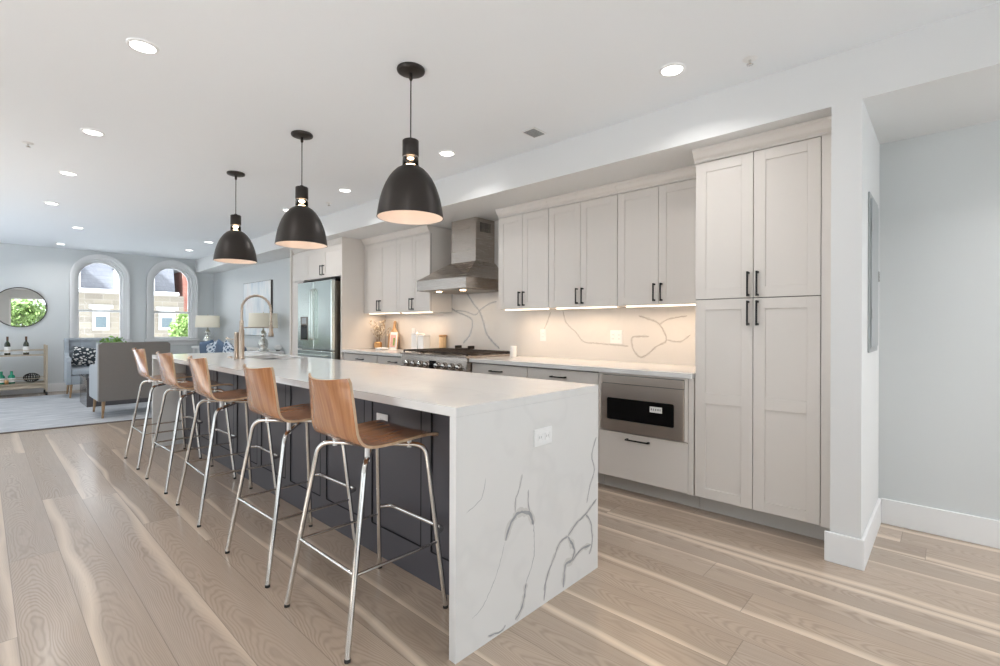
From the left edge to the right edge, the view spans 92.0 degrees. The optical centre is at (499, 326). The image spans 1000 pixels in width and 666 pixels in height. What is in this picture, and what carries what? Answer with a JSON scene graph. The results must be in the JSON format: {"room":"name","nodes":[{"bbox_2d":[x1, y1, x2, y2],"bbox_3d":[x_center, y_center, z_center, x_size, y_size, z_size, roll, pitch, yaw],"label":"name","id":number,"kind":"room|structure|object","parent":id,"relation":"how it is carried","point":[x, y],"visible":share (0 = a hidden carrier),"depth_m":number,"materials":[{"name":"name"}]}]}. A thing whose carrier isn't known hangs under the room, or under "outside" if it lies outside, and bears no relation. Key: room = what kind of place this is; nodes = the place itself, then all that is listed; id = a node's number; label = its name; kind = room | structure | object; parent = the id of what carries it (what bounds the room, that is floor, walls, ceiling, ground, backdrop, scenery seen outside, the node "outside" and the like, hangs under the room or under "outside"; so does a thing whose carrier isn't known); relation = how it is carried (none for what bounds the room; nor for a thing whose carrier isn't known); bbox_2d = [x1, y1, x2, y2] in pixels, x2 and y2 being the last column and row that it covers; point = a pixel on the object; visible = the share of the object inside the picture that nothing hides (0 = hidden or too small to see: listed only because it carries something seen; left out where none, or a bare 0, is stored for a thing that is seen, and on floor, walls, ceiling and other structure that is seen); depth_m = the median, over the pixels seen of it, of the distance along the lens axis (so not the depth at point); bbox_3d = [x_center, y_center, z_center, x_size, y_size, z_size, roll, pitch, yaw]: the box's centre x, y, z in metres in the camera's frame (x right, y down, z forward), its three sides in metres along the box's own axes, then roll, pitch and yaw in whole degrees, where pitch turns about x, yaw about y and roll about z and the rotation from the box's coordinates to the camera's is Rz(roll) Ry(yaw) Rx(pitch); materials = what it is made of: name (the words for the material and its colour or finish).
{"room":"kitchen","nodes":[
{"label":"kitchen","id":0,"kind":"room"},
{"bbox_2d":[0,243,213,383],"bbox_3d":[-8.367,-0.130,8.599,0.220,2.610,6.400,0,0,43],"label":"wall","id":1,"kind":"structure","parent":0,"point":[45,271],"depth_m":8.75,"materials":[{"name":"paint"}]},
{"bbox_2d":[0,287,46,326],"bbox_3d":[-8.368,-0.338,8.416,0.026,0.698,0.698,0,0,43],"label":"wall mirror","id":2,"kind":"object","parent":1,"relation":"attached to","point":[19,306],"visible":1,"depth_m":8.43,"materials":[{"name":"clear glass"}]},
{"bbox_2d":[0,383,79,394],"bbox_3d":[-8.392,1.099,8.403,0.016,0.152,6.084,0,0,43],"label":"baseboard","id":3,"kind":"structure","parent":1,"relation":"attached to","point":[52,387],"depth_m":8.62,"materials":[{"name":"paint"}]},
{"bbox_2d":[69,254,131,341],"bbox_3d":[-7.673,-0.500,9.263,0.250,1.755,0.950,0,0,43],"label":"window","id":4,"kind":"structure","parent":1,"relation":"in","point":[124,277],"depth_m":9.27,"materials":[{"name":"paint"}]},
{"bbox_2d":[144,260,199,344],"bbox_3d":[-6.877,-0.501,10.120,0.250,1.762,0.964,0,0,43],"label":"window","id":5,"kind":"structure","parent":1,"relation":"in","point":[192,280],"depth_m":10.13,"materials":[{"name":"paint"}]},
{"bbox_2d":[167,311,187,336],"bbox_3d":[-10.191,0.829,15.766,1.139,2.688,1.201,0,0,-6],"label":"street tree","id":6,"kind":"object","parent":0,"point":[179,328],"visible":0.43,"depth_m":15.43,"materials":[{"name":"green plant"}]},
{"bbox_2d":[173,269,187,319],"bbox_3d":[-14.743,-0.296,24.529,7.000,4.900,4.150,0,0,43],"label":"brick house","id":7,"kind":"structure","parent":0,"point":[180,281],"depth_m":20.95,"materials":[{"name":"red brick"}]},
{"bbox_2d":[0,0,999,259],"bbox_3d":[-2.726,-1.476,3.358,15.373,0.120,6.600,0,0,43],"label":"ceiling","id":8,"kind":"structure","parent":0,"point":[227,86],"depth_m":2.81,"materials":[{"name":"paint"}]},
{"bbox_2d":[22,141,33,147],"bbox_3d":[-3.646,-1.404,3.730,0.072,0.030,0.072,0,0,43],"label":"sprinkler","id":9,"kind":"object","parent":8,"relation":"attached to","point":[24,142],"visible":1,"depth_m":3.73,"materials":[{"name":"paint"}]},
{"bbox_2d":[44,202,58,204],"bbox_3d":[-5.164,-1.419,5.559,0.138,0.008,0.138,0,0,43],"label":"recessed light","id":10,"kind":"object","parent":8,"relation":"in","point":[50,203],"visible":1,"depth_m":5.56,"materials":[{"name":"paint"}]},
{"bbox_2d":[58,171,77,175],"bbox_3d":[-3.991,-1.416,4.464,0.138,0.008,0.138,0,0,43],"label":"recessed light","id":11,"kind":"object","parent":8,"relation":"in","point":[68,173],"visible":1,"depth_m":4.46,"materials":[{"name":"paint"}]},
{"bbox_2d":[80,128,104,135],"bbox_3d":[-2.962,-1.412,3.513,0.138,0.008,0.138,0,0,43],"label":"recessed light","id":12,"kind":"object","parent":8,"relation":"in","point":[93,132],"visible":1,"depth_m":3.51,"materials":[{"name":"paint"}]},
{"bbox_2d":[126,38,159,54],"bbox_3d":[-1.798,-1.408,2.431,0.138,0.008,0.138,0,0,43],"label":"recessed light","id":13,"kind":"object","parent":8,"relation":"in","point":[146,47],"visible":1,"depth_m":2.43,"materials":[{"name":"paint"}]},
{"bbox_2d":[213,170,257,263],"bbox_3d":[-2.433,-1.008,4.446,0.360,0.814,0.360,0,0,43],"label":"pendant lamp","id":14,"kind":"object","parent":8,"relation":"hanging from","point":[234,246],"visible":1,"depth_m":4.37,"materials":[{"name":"black metal"}]},
{"bbox_2d":[275,130,327,248],"bbox_3d":[-1.452,-1.005,3.538,0.360,0.814,0.360,0,0,43],"label":"pendant lamp","id":15,"kind":"object","parent":8,"relation":"hanging from","point":[300,227],"visible":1,"depth_m":3.46,"materials":[{"name":"black metal"}]},
{"bbox_2d":[338,188,351,191],"bbox_3d":[-1.601,-1.408,4.989,0.138,0.008,0.138,0,0,43],"label":"recessed light","id":16,"kind":"object","parent":8,"relation":"in","point":[339,189],"visible":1,"depth_m":4.98,"materials":[{"name":"paint"}]},
{"bbox_2d":[376,62,442,224],"bbox_3d":[-0.488,-1.001,2.639,0.360,0.814,0.360,0,0,43],"label":"pendant lamp","id":17,"kind":"object","parent":8,"relation":"hanging from","point":[409,195],"visible":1,"depth_m":2.56,"materials":[{"name":"black metal"}]},
{"bbox_2d":[438,150,454,156],"bbox_3d":[-0.430,-1.404,3.915,0.138,0.008,0.138,0,0,43],"label":"recessed light","id":18,"kind":"object","parent":8,"relation":"in","point":[447,153],"visible":1,"depth_m":3.91,"materials":[{"name":"paint"}]},
{"bbox_2d":[521,127,546,137],"bbox_3d":[0.246,-1.399,3.487,0.120,0.012,0.150,0,0,43],"label":"ceiling vent","id":19,"kind":"object","parent":8,"relation":"in","point":[534,132],"visible":1,"depth_m":3.47,"materials":[{"name":"metal"}]},
{"bbox_2d":[659,63,685,76],"bbox_3d":[0.939,-1.399,2.635,0.138,0.008,0.138,0,0,43],"label":"recessed light","id":20,"kind":"object","parent":8,"relation":"in","point":[671,69],"visible":1,"depth_m":2.63,"materials":[{"name":"paint"}]},
{"bbox_2d":[742,55,757,65],"bbox_3d":[1.310,-1.387,2.530,0.072,0.030,0.072,0,0,43],"label":"sprinkler","id":21,"kind":"object","parent":8,"relation":"attached to","point":[752,58],"visible":1,"depth_m":2.52,"materials":[{"name":"paint"}]},
{"bbox_2d":[0,390,999,665],"bbox_3d":[-2.735,1.254,3.358,15.373,0.120,6.600,0,0,43],"label":"floor","id":22,"kind":"structure","parent":0,"point":[100,566],"depth_m":2.22,"materials":[{"name":"brown wood"}]},
{"bbox_2d":[0,344,47,394],"bbox_3d":[-8.363,0.745,8.015,0.460,0.860,1.221,0,0,43],"label":"bar cart","id":23,"kind":"object","parent":22,"relation":"on","point":[43,384],"visible":0.99,"depth_m":8.29,"materials":[{"name":"beige wood"}]},
{"bbox_2d":[0,371,4,383],"bbox_3d":[-8.309,0.852,8.043,0.092,0.210,0.092,0,0,43],"label":"bottle","id":24,"kind":"object","parent":23,"relation":"on","point":[2,377],"visible":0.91,"depth_m":8.03,"materials":[{"name":"green glass"}]},
{"bbox_2d":[4,337,10,354],"bbox_3d":[-8.260,0.322,8.095,0.078,0.310,0.078,0,0,43],"label":"bottle","id":25,"kind":"object","parent":23,"relation":"on","point":[7,347],"visible":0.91,"depth_m":8.08,"materials":[{"name":"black glass"}]},
{"bbox_2d":[8,371,14,383],"bbox_3d":[-8.227,0.852,8.131,0.092,0.210,0.092,0,0,43],"label":"bottle","id":26,"kind":"object","parent":23,"relation":"on","point":[11,376],"visible":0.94,"depth_m":8.11,"materials":[{"name":"green glass"}]},
{"bbox_2d":[0,354,44,356],"bbox_3d":[-8.362,0.486,8.015,0.396,0.018,1.167,0,0,43],"label":"shelf","id":27,"kind":"object","parent":23,"relation":"attached to","point":[13,355],"depth_m":8.16,"materials":[{"name":"beige wood"}]},
{"bbox_2d":[0,381,44,385],"bbox_3d":[-8.363,0.966,8.015,0.396,0.018,1.167,0,0,43],"label":"shelf","id":28,"kind":"object","parent":23,"relation":"attached to","point":[36,383],"depth_m":8.25,"materials":[{"name":"beige wood"}]},
{"bbox_2d":[23,336,28,354],"bbox_3d":[-8.106,0.322,8.259,0.078,0.310,0.078,0,0,43],"label":"bottle","id":29,"kind":"object","parent":23,"relation":"on","point":[25,344],"visible":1,"depth_m":8.24,"materials":[{"name":"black glass"}]},
{"bbox_2d":[23,373,39,381],"bbox_3d":[-8.075,0.876,8.324,0.168,0.160,0.218,0,0,43],"label":"rack","id":30,"kind":"object","parent":23,"relation":"on","point":[27,375],"visible":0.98,"depth_m":8.30,"materials":[{"name":"black metal"}]},
{"bbox_2d":[0,393,151,433],"bbox_3d":[-6.643,1.174,6.521,3.896,0.012,5.510,0,0,43],"label":"rug","id":31,"kind":"object","parent":22,"relation":"on","point":[32,413],"visible":0.44,"depth_m":6.53,"materials":[{"name":"white fabric"}]},
{"bbox_2d":[64,337,115,397],"bbox_3d":[-7.033,0.685,8.383,0.770,0.972,0.785,0,0,-45],"label":"armchair","id":32,"kind":"object","parent":31,"relation":"on","point":[71,373],"visible":0.28,"depth_m":8.23,"materials":[{"name":"grey fabric"}]},
{"bbox_2d":[71,366,88,375],"bbox_3d":[-6.979,0.753,8.328,0.654,0.108,0.630,0,0,-45],"label":"seat cushion","id":33,"kind":"object","parent":32,"relation":"on","point":[75,370],"depth_m":7.99,"materials":[{"name":"grey fabric"}]},
{"bbox_2d":[71,346,95,365],"bbox_3d":[-7.090,0.524,8.311,0.466,0.391,0.163,0,0,-44],"label":"throw pillow","id":34,"kind":"object","parent":32,"relation":"on","point":[82,356],"visible":0.74,"depth_m":8.22,"materials":[{"name":"black fabric"}]},
{"bbox_2d":[79,374,151,406],"bbox_3d":[-5.988,0.957,7.544,0.740,0.430,0.820,0,0,43],"label":"coffee table","id":35,"kind":"object","parent":31,"relation":"on","point":[86,400],"visible":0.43,"depth_m":7.23,"materials":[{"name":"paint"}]},
{"bbox_2d":[99,336,126,342],"bbox_3d":[-6.033,0.439,7.529,0.398,0.605,0.432,0,0,1],"label":"potted plant","id":36,"kind":"object","parent":35,"relation":"on","point":[117,339],"visible":0.12,"depth_m":7.50,"materials":[{"name":"green plant"}]},
{"bbox_2d":[89,341,169,418],"bbox_3d":[-5.119,0.691,6.675,0.785,0.972,0.770,0,0,43],"label":"armchair","id":37,"kind":"object","parent":31,"relation":"on","point":[114,375],"visible":0.73,"depth_m":6.30,"materials":[{"name":"grey fabric"}]},
{"bbox_2d":[246,347,269,350],"bbox_3d":[-5.079,0.775,8.816,2.240,0.800,0.880,0,0,43],"label":"sofa","id":38,"kind":"object","parent":31,"relation":"on","point":[247,348],"visible":0.02,"depth_m":8.44,"materials":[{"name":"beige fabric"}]},
{"bbox_2d":[199,340,213,352],"bbox_3d":[-5.723,0.469,9.443,0.485,0.450,0.140,0,0,29],"label":"throw pillow","id":39,"kind":"object","parent":38,"relation":"on","point":[202,346],"visible":0.41,"depth_m":9.39,"materials":[{"name":"blue fabric"}]},
{"bbox_2d":[206,340,216,352],"bbox_3d":[-5.400,0.485,9.115,0.506,0.492,0.144,0,0,32],"label":"throw pillow","id":40,"kind":"object","parent":38,"relation":"on","point":[210,348],"visible":0.32,"depth_m":9.03,"materials":[{"name":"fabric"}]},
{"bbox_2d":[215,339,223,352],"bbox_3d":[-5.077,0.476,8.816,0.520,0.506,0.140,0,0,37],"label":"throw pillow","id":41,"kind":"object","parent":38,"relation":"on","point":[219,345],"visible":0.24,"depth_m":8.77,"materials":[{"name":"blue fabric"}]},
{"bbox_2d":[223,340,233,351],"bbox_3d":[-4.784,0.487,8.515,0.164,0.513,0.508,0,0,-39],"label":"throw pillow","id":42,"kind":"object","parent":38,"relation":"on","point":[227,347],"visible":0.34,"depth_m":8.44,"materials":[{"name":"white fabric"}]},
{"bbox_2d":[124,348,202,469],"bbox_3d":[-3.037,0.691,4.380,0.523,1.004,0.510,0,0,43],"label":"bar stool","id":43,"kind":"object","parent":22,"relation":"on","point":[139,354],"visible":0.79,"depth_m":4.33,"materials":[{"name":"brown wood"}]},
{"bbox_2d":[145,351,236,493],"bbox_3d":[-2.415,0.693,3.801,0.523,1.004,0.510,0,0,41],"label":"bar stool","id":44,"kind":"object","parent":22,"relation":"on","point":[165,360],"visible":0.86,"depth_m":3.74,"materials":[{"name":"brown wood"}]},
{"bbox_2d":[191,346,199,352],"bbox_3d":[-6.063,0.787,10.004,0.400,0.770,0.480,0,0,43],"label":"side table","id":45,"kind":"object","parent":22,"relation":"on","point":[193,347],"visible":0.23,"depth_m":9.80,"materials":[{"name":"paint"}]},
{"bbox_2d":[195,315,219,340],"bbox_3d":[-6.057,0.073,10.008,0.448,0.655,0.448,0,0,43],"label":"table lamp","id":46,"kind":"object","parent":45,"relation":"on","point":[207,321],"visible":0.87,"depth_m":9.85,"materials":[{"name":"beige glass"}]},
{"bbox_2d":[176,356,279,527],"bbox_3d":[-1.808,0.695,3.237,0.523,1.004,0.510,0,0,44],"label":"bar stool","id":47,"kind":"object","parent":22,"relation":"on","point":[199,368],"visible":0.83,"depth_m":3.16,"materials":[{"name":"brown wood"}]},
{"bbox_2d":[245,350,283,353],"bbox_3d":[-3.925,0.794,8.044,0.400,0.770,0.480,0,0,43],"label":"side table","id":48,"kind":"object","parent":22,"relation":"on","point":[269,351],"visible":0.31,"depth_m":7.98,"materials":[{"name":"paint"}]},
{"bbox_2d":[248,312,277,350],"bbox_3d":[-3.937,0.080,8.029,0.448,0.655,0.448,0,0,43],"label":"table lamp","id":49,"kind":"object","parent":48,"relation":"on","point":[255,319],"visible":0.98,"depth_m":7.88,"materials":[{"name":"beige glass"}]},
{"bbox_2d":[274,345,281,350],"bbox_3d":[-3.736,0.358,8.129,0.132,0.102,0.132,0,0,43],"label":"ceramic vase","id":50,"kind":"object","parent":48,"relation":"on","point":[276,347],"visible":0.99,"depth_m":8.09,"materials":[{"name":"white ceramic"}]},
{"bbox_2d":[225,364,355,587],"bbox_3d":[-1.093,0.697,2.572,0.523,1.004,0.510,0,0,42],"label":"bar stool","id":51,"kind":"object","parent":22,"relation":"on","point":[262,395],"visible":0.81,"depth_m":2.45,"materials":[{"name":"brown wood"}]},
{"bbox_2d":[298,278,340,359],"bbox_3d":[-2.265,0.283,6.703,0.955,1.825,0.764,0,0,43],"label":"refrigerator","id":52,"kind":"object","parent":22,"relation":"on","point":[319,301],"visible":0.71,"depth_m":6.34,"materials":[{"name":"metal"}]},
{"bbox_2d":[289,237,384,359],"bbox_3d":[-2.356,0.023,6.912,1.530,2.344,0.677,0,0,43],"label":"surround","id":53,"kind":"object","parent":22,"relation":"on","point":[343,258],"visible":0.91,"depth_m":6.36,"materials":[{"name":"paint"}]},
{"bbox_2d":[343,353,378,362],"bbox_3d":[-1.518,0.763,6.119,0.776,0.867,0.659,0,0,43],"label":"base cabinet","id":54,"kind":"object","parent":22,"relation":"on","point":[368,358],"visible":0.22,"depth_m":5.87,"materials":[{"name":"paint"}]},
{"bbox_2d":[341,348,412,356],"bbox_3d":[-1.314,0.311,5.930,1.329,0.034,0.662,0,0,43],"label":"countertop","id":55,"kind":"structure","parent":54,"relation":"on","point":[390,352],"depth_m":5.75,"materials":[{"name":"white stone"}]},
{"bbox_2d":[369,319,390,347],"bbox_3d":[-1.596,0.092,6.414,0.227,0.399,0.204,0,0,22],"label":"flower vase","id":56,"kind":"object","parent":55,"relation":"on","point":[379,343],"visible":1,"depth_m":6.40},
{"bbox_2d":[375,347,388,349],"bbox_3d":[-1.498,0.280,6.130,0.176,0.026,0.176,0,0,43],"label":"tray","id":57,"kind":"object","parent":55,"relation":"on","point":[377,348],"visible":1,"depth_m":6.08,"materials":[{"name":"white ceramic"}]},
{"bbox_2d":[389,332,397,348],"bbox_3d":[-1.377,0.181,6.244,0.150,0.223,0.030,0,0,43],"label":"photo card","id":58,"kind":"object","parent":55,"relation":"on","point":[393,336],"visible":0.9,"depth_m":6.24,"materials":[{"name":"white paper"}]},
{"bbox_2d":[390,335,395,346],"bbox_3d":[-1.383,0.183,6.242,0.115,0.159,0.017,0,0,43],"label":"picture","id":59,"kind":"object","parent":58,"relation":"attached to","point":[392,337],"depth_m":6.24,"materials":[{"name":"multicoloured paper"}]},
{"bbox_2d":[388,321,398,348],"bbox_3d":[-1.406,0.106,6.389,0.210,0.371,0.060,0,0,43],"label":"cutting board","id":60,"kind":"object","parent":55,"relation":"on","point":[394,329],"visible":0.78,"depth_m":6.39,"materials":[{"name":"brown wood"}]},
{"bbox_2d":[411,332,422,348],"bbox_3d":[-1.002,0.177,5.847,0.108,0.235,0.108,0,0,43],"label":"canister","id":61,"kind":"object","parent":55,"relation":"on","point":[414,336],"visible":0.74,"depth_m":5.80,"materials":[{"name":"white ceramic"}]},
{"bbox_2d":[418,333,429,348],"bbox_3d":[-0.907,0.187,5.758,0.108,0.215,0.108,0,0,43],"label":"canister","id":62,"kind":"object","parent":55,"relation":"on","point":[423,340],"visible":0.87,"depth_m":5.72,"materials":[{"name":"white ceramic"}]},
{"bbox_2d":[439,335,446,347],"bbox_3d":[-0.680,0.195,5.731,0.094,0.200,0.094,0,0,43],"label":"jar","id":63,"kind":"object","parent":55,"relation":"on","point":[442,338],"visible":0.67,"depth_m":5.69,"materials":[{"name":"brown wood"}]},
{"bbox_2d":[284,373,447,663],"bbox_3d":[-0.562,0.699,2.078,0.523,1.004,0.510,0,0,43],"label":"bar stool","id":64,"kind":"object","parent":22,"relation":"on","point":[332,402],"visible":1,"depth_m":1.98,"materials":[{"name":"brown wood"}]},
{"bbox_2d":[152,351,597,663],"bbox_3d":[-1.475,0.741,3.594,4.484,0.914,0.951,0,0,43],"label":"kitchen island","id":65,"kind":"object","parent":22,"relation":"on","point":[519,519],"visible":0.88,"depth_m":2.25,"materials":[{"name":"white stone"}]},
{"bbox_2d":[152,351,597,416],"bbox_3d":[-1.474,0.302,3.594,4.484,0.035,0.951,0,0,43],"label":"island countertop","id":66,"kind":"structure","parent":65,"relation":"on","point":[438,391],"depth_m":2.49,"materials":[{"name":"white stone"}]},
{"bbox_2d":[226,294,273,358],"bbox_3d":[-2.210,-0.004,4.284,0.384,0.571,0.100,0,0,-36],"label":"faucet","id":67,"kind":"object","parent":66,"relation":"on","point":[238,339],"visible":1,"depth_m":4.21,"materials":[{"name":"silver metal"}]},
{"bbox_2d":[376,413,387,420],"bbox_3d":[-0.615,0.481,2.513,0.100,0.055,0.008,0,0,43],"label":"wall outlet","id":68,"kind":"object","parent":65,"relation":"attached to","point":[379,416],"visible":0.59,"depth_m":2.51,"materials":[{"name":"white plastic"}]},
{"bbox_2d":[534,426,551,446],"bbox_3d":[0.187,0.473,2.082,0.008,0.074,0.122,0,0,43],"label":"wall outlet","id":69,"kind":"object","parent":65,"relation":"attached to","point":[542,436],"visible":1,"depth_m":2.07,"materials":[{"name":"white plastic"}]},
{"bbox_2d":[538,433,542,441],"bbox_3d":[0.172,0.473,2.062,0.003,0.032,0.033,0,0,43],"label":"socket","id":70,"kind":"object","parent":69,"relation":"attached to","point":[540,435],"depth_m":2.06,"materials":[{"name":"white plastic"}]},
{"bbox_2d":[545,431,549,439],"bbox_3d":[0.206,0.473,2.098,0.003,0.032,0.033,0,0,43],"label":"socket","id":71,"kind":"object","parent":69,"relation":"attached to","point":[547,433],"depth_m":2.10,"materials":[{"name":"white plastic"}]},
{"bbox_2d":[378,355,400,365],"bbox_3d":[-1.031,0.765,5.666,0.550,0.867,0.659,0,0,43],"label":"base cabinet","id":72,"kind":"object","parent":22,"relation":"on","point":[391,360],"visible":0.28,"depth_m":5.47,"materials":[{"name":"paint"}]},
{"bbox_2d":[400,348,509,372],"bbox_3d":[-0.482,0.684,5.085,1.028,0.874,0.756,0,0,43],"label":"range cooker","id":73,"kind":"object","parent":22,"relation":"on","point":[452,359],"visible":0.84,"depth_m":4.84,"materials":[{"name":"silver metal"}]},
{"bbox_2d":[429,360,435,368],"bbox_3d":[-0.680,0.388,4.851,0.100,0.095,0.008,0,0,43],"label":"clock","id":74,"kind":"object","parent":73,"relation":"on","point":[431,362],"depth_m":4.85,"materials":[{"name":"black glass"}]},
{"bbox_2d":[400,352,509,357],"bbox_3d":[-0.462,0.286,5.105,1.028,0.020,0.700,0,0,43],"label":"cooktop","id":75,"kind":"object","parent":73,"relation":"in","point":[404,354],"depth_m":4.81,"materials":[{"name":"silver metal"}]},
{"bbox_2d":[455,345,474,348],"bbox_3d":[-0.396,0.229,5.406,0.220,0.036,0.100,0,0,43],"label":"trivet","id":76,"kind":"object","parent":73,"relation":"on","point":[456,346],"visible":1,"depth_m":5.37,"materials":[{"name":"metal"}]},
{"bbox_2d":[472,362,527,377],"bbox_3d":[0.182,0.769,4.538,0.676,0.867,0.659,0,0,43],"label":"base cabinet","id":77,"kind":"object","parent":22,"relation":"on","point":[484,368],"visible":0.16,"depth_m":4.29,"materials":[{"name":"paint"}]},
{"bbox_2d":[528,367,604,483],"bbox_3d":[0.684,0.771,4.072,0.688,0.867,0.659,0,0,43],"label":"base cabinet","id":78,"kind":"object","parent":22,"relation":"on","point":[577,376],"visible":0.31,"depth_m":3.80,"materials":[{"name":"paint"}]},
{"bbox_2d":[598,372,698,507],"bbox_3d":[1.198,0.772,3.594,0.712,0.867,0.659,0,0,43],"label":"base cabinet","id":79,"kind":"object","parent":22,"relation":"on","point":[661,468],"visible":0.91,"depth_m":3.34,"materials":[{"name":"paint"}]},
{"bbox_2d":[469,356,694,378],"bbox_3d":[0.697,0.318,4.060,2.082,0.034,0.662,0,0,43],"label":"countertop","id":80,"kind":"structure","parent":79,"relation":"on","point":[635,368],"depth_m":3.80,"materials":[{"name":"white stone"}]},
{"bbox_2d":[510,346,516,356],"bbox_3d":[0.131,0.243,4.739,0.069,0.110,0.069,0,0,43],"label":"candle jar","id":81,"kind":"object","parent":80,"relation":"on","point":[513,349],"visible":0.98,"depth_m":4.71,"materials":[{"name":"white ceramic"}]},
{"bbox_2d":[601,374,684,441],"bbox_3d":[1.153,0.555,3.567,0.615,0.398,0.524,0,0,43],"label":"microwave","id":82,"kind":"object","parent":79,"relation":"in","point":[654,407],"visible":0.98,"depth_m":3.35,"materials":[{"name":"metal"}]},
{"bbox_2d":[692,116,830,539],"bbox_3d":[1.744,0.037,3.093,0.761,2.342,0.688,0,0,43],"label":"pantry cabinet","id":83,"kind":"object","parent":22,"relation":"on","point":[763,328],"visible":0.97,"depth_m":2.85,"materials":[{"name":"paint"}]},
{"bbox_2d":[195,2,999,273],"bbox_3d":[-0.824,-1.277,5.405,15.173,0.265,0.811,0,0,43],"label":"ceiling beam","id":84,"kind":"structure","parent":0,"point":[944,75],"depth_m":2.78,"materials":[{"name":"paint"}]},
{"bbox_2d":[214,120,999,520],"bbox_3d":[-0.583,-0.104,5.594,15.273,2.610,0.400,0,0,43],"label":"wall","id":85,"kind":"structure","parent":0,"point":[939,192],"depth_m":2.81,"materials":[{"name":"paint"}]},
{"bbox_2d":[243,280,272,335],"bbox_3d":[-4.490,-0.332,8.930,1.312,0.992,0.033,0,0,43],"label":"painting","id":86,"kind":"object","parent":85,"relation":"attached to","point":[263,288],"visible":0.7,"depth_m":8.91,"materials":[{"name":"fabric"}]},
{"bbox_2d":[361,232,406,313],"bbox_3d":[-1.431,-0.654,6.237,0.733,0.982,0.374,0,0,43],"label":"upper cabinet","id":87,"kind":"object","parent":85,"relation":"attached to","point":[380,252],"visible":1,"depth_m":6.11,"materials":[{"name":"paint"}]},
{"bbox_2d":[394,225,451,312],"bbox_3d":[-0.927,-0.653,5.769,0.637,0.982,0.374,0,0,43],"label":"upper cabinet","id":88,"kind":"object","parent":85,"relation":"attached to","point":[422,251],"visible":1,"depth_m":5.62,"materials":[{"name":"paint"}]},
{"bbox_2d":[417,217,498,293],"bbox_3d":[-0.403,-0.754,5.124,0.772,0.775,0.604,0,0,43],"label":"range hood","id":89,"kind":"object","parent":85,"relation":"attached to","point":[472,269],"visible":0.98,"depth_m":5.06,"materials":[{"name":"silver metal"}]},
{"bbox_2d":[495,198,555,310],"bbox_3d":[0.304,-0.649,4.624,0.611,0.982,0.374,0,0,43],"label":"upper cabinet","id":90,"kind":"object","parent":85,"relation":"attached to","point":[523,279],"visible":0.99,"depth_m":4.50,"materials":[{"name":"paint"}]},
{"bbox_2d":[385,220,695,365],"bbox_3d":[0.064,-0.422,5.116,4.452,1.439,0.019,0,0,43],"label":"backsplash","id":91,"kind":"structure","parent":85,"relation":"attached to","point":[659,335],"depth_m":4.63,"materials":[{"name":"stone"}]},
{"bbox_2d":[540,329,545,340],"bbox_3d":[0.424,0.082,4.759,0.072,0.118,0.008,0,0,43],"label":"wall outlet","id":92,"kind":"object","parent":91,"relation":"attached to","point":[542,331],"visible":1,"depth_m":4.76,"materials":[{"name":"white plastic"}]},
{"bbox_2d":[610,330,621,343],"bbox_3d":[1.013,0.088,4.211,0.118,0.118,0.008,0,0,43],"label":"wall outlet","id":93,"kind":"object","parent":91,"relation":"attached to","point":[615,335],"visible":1,"depth_m":4.21,"materials":[{"name":"white plastic"}]},
{"bbox_2d":[611,333,614,340],"bbox_3d":[0.990,0.088,4.229,0.033,0.066,0.003,0,0,43],"label":"socket","id":94,"kind":"object","parent":93,"relation":"attached to","point":[612,334],"depth_m":4.23,"materials":[{"name":"white plastic"}]},
{"bbox_2d":[617,333,620,340],"bbox_3d":[1.033,0.088,4.189,0.033,0.066,0.003,0,0,43],"label":"socket","id":95,"kind":"object","parent":93,"relation":"attached to","point":[618,334],"depth_m":4.19,"materials":[{"name":"white plastic"}]},
{"bbox_2d":[546,183,628,308],"bbox_3d":[0.780,-0.647,4.181,0.683,0.982,0.374,0,0,43],"label":"upper cabinet","id":96,"kind":"object","parent":85,"relation":"attached to","point":[583,224],"visible":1,"depth_m":4.05,"materials":[{"name":"paint"}]},
{"bbox_2d":[615,165,695,306],"bbox_3d":[1.296,-0.645,3.701,0.720,0.982,0.374,0,0,43],"label":"upper cabinet","id":97,"kind":"object","parent":85,"relation":"attached to","point":[657,211],"visible":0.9,"depth_m":3.60,"materials":[{"name":"paint"}]},
{"bbox_2d":[881,498,999,548],"bbox_3d":[-0.666,1.125,5.571,15.160,0.152,0.135,0,0,41],"label":"baseboard","id":98,"kind":"structure","parent":85,"relation":"attached to","point":[954,525],"depth_m":2.79,"materials":[{"name":"paint"}]},
{"bbox_2d":[830,99,879,538],"bbox_3d":[2.031,0.037,2.747,0.129,2.345,0.811,0,0,43],"label":"wall partition","id":99,"kind":"structure","parent":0,"point":[855,146],"depth_m":2.46,"materials":[{"name":"paint"}]},
{"bbox_2d":[824,498,880,570],"bbox_3d":[2.014,1.134,2.738,0.167,0.152,0.810,0,0,43],"label":"baseboard","id":100,"kind":"structure","parent":99,"relation":"attached to","point":[848,551],"depth_m":2.46,"materials":[{"name":"paint"}]},
{"bbox_2d":[868,191,879,352],"bbox_3d":[2.103,-0.290,2.709,0.024,0.860,0.390,0,0,43],"label":"electrical panel","id":101,"kind":"object","parent":99,"relation":"attached to","point":[873,211],"visible":1,"depth_m":2.62,"materials":[{"name":"silver metal"}]},
{"label":"outside","id":102,"kind":"structure","parent":0,"visible":0},
{"bbox_3d":[-16.187,2.249,24.601,32.800,0.200,38.000,0,0,43],"label":"trim","id":103,"kind":"structure","parent":102,"visible":0},
{"bbox_2d":[79,263,183,337],"bbox_3d":[-18.701,-0.759,20.065,7.280,5.800,7.920,0,0,43],"label":"stone house","id":104,"kind":"structure","parent":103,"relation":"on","point":[98,282],"depth_m":18.84,"materials":[{"name":"stone"}]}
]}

